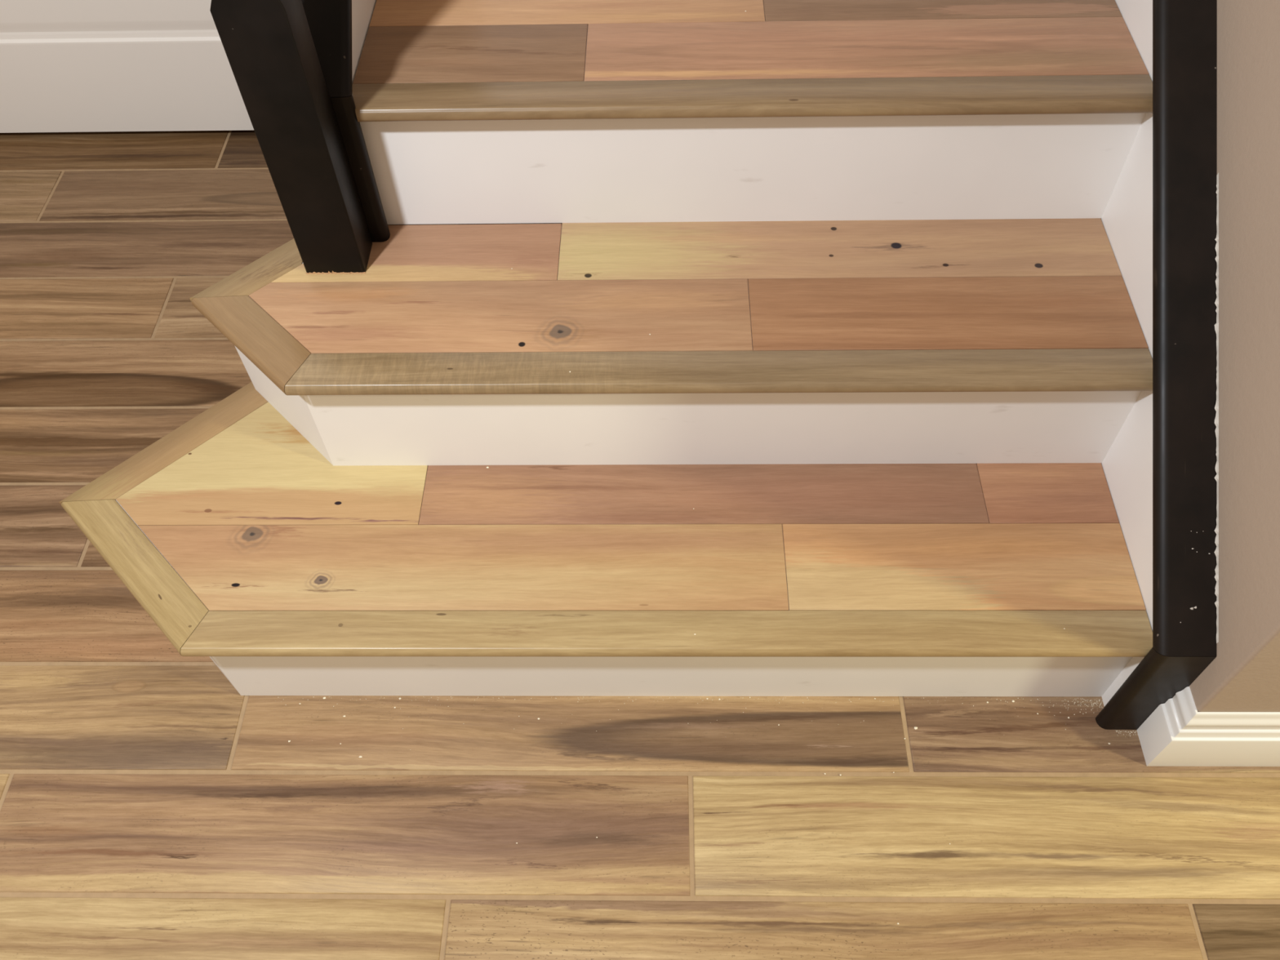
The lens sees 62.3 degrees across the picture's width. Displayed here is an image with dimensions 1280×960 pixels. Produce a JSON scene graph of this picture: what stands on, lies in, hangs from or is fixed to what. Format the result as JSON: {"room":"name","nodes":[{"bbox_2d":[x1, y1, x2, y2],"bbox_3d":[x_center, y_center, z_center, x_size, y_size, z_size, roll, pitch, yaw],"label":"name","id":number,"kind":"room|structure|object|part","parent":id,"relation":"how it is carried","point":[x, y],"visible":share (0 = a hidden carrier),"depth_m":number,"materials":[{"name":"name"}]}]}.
{"room":"home staircase","nodes":[
{"label":"home staircase","id":0,"kind":"room"},
{"bbox_2d":[387,223,457,225],"bbox_3d":[-0.398,-0.776,1.506,0.080,1.154,0.774,0,54,1],"label":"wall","id":1,"kind":"structure","parent":0,"point":[434,224],"depth_m":1.64,"materials":[{"name":"paint"}]},
{"bbox_2d":[0,129,1279,959],"bbox_3d":[-0.129,0.178,1.552,3.700,0.050,2.920,0,54,1],"label":"floor","id":2,"kind":"structure","parent":0,"point":[152,808],"depth_m":1.36,"materials":[{"name":"wood"}]},
{"bbox_2d":[58,0,1152,706],"bbox_3d":[-0.058,-0.563,1.331,1.444,1.175,1.318,0,54,1],"label":"staircase","id":3,"kind":"structure","parent":2,"relation":"on","point":[886,265],"depth_m":1.34,"materials":[{"name":"brown wood"}]},
{"bbox_2d":[209,0,372,274],"bbox_3d":[-0.405,-0.536,1.066,0.102,0.825,0.083,0,54,1],"label":"newel post","id":4,"kind":"object","parent":3,"relation":"on","point":[268,46],"visible":1,"depth_m":1.21,"materials":[{"name":"black paint"}]},
{"bbox_2d":[301,0,390,242],"bbox_3d":[-0.399,-0.877,1.328,0.118,0.802,0.801,0,54,1],"label":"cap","id":5,"kind":"object","parent":3,"relation":"on","point":[329,21],"visible":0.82,"depth_m":1.24,"materials":[{"name":"black paint"}]},
{"bbox_2d":[1095,0,1218,729],"bbox_3d":[0.630,-0.556,1.304,0.066,1.182,1.328,0,54,1],"label":"cap","id":6,"kind":"object","parent":3,"relation":"attached to","point":[1185,177],"visible":1,"depth_m":1.22,"materials":[{"name":"black paint"}]},
{"bbox_2d":[280,10,1134,844],"bbox_3d":[0.013,0.076,1.235,0.923,0.577,0.908,-29,58,-18],"label":"sawdust","id":7,"kind":"object","parent":2,"relation":"on","point":[744,11],"visible":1,"depth_m":1.42},
{"bbox_2d":[1189,0,1279,711],"bbox_3d":[1.177,-1.054,0.868,1.050,2.450,1.700,0,54,1],"label":"wall","id":8,"kind":"structure","parent":0,"point":[1244,673],"depth_m":1.15,"materials":[{"name":"paint"}]},
{"bbox_2d":[1136,686,1279,766],"bbox_3d":[1.184,0.307,1.311,1.066,0.134,0.049,0,54,1],"label":"baseboard","id":9,"kind":"structure","parent":8,"relation":"attached to","point":[1175,734],"depth_m":1.30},
{"bbox_3d":[-1.113,-1.357,1.362,1.140,2.100,0.038,0,54,1],"label":"trim","id":10,"kind":"structure","parent":0,"visible":0},
{"bbox_2d":[0,0,253,133],"bbox_3d":[-1.113,-1.321,1.368,0.960,2.013,0.040,0,54,1],"label":"baseboard","id":11,"kind":"structure","parent":10,"relation":"attached to","point":[66,65],"depth_m":2.05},
{"bbox_3d":[-1.103,-1.022,1.754,0.730,0.648,0.010,0,54,1],"label":"panel","id":12,"kind":"part","parent":11,"relation":"part of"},
{"bbox_3d":[-1.113,-1.309,1.360,0.960,2.013,0.012,0,54,1],"label":"rail","id":13,"kind":"part","parent":11,"relation":"part of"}
]}

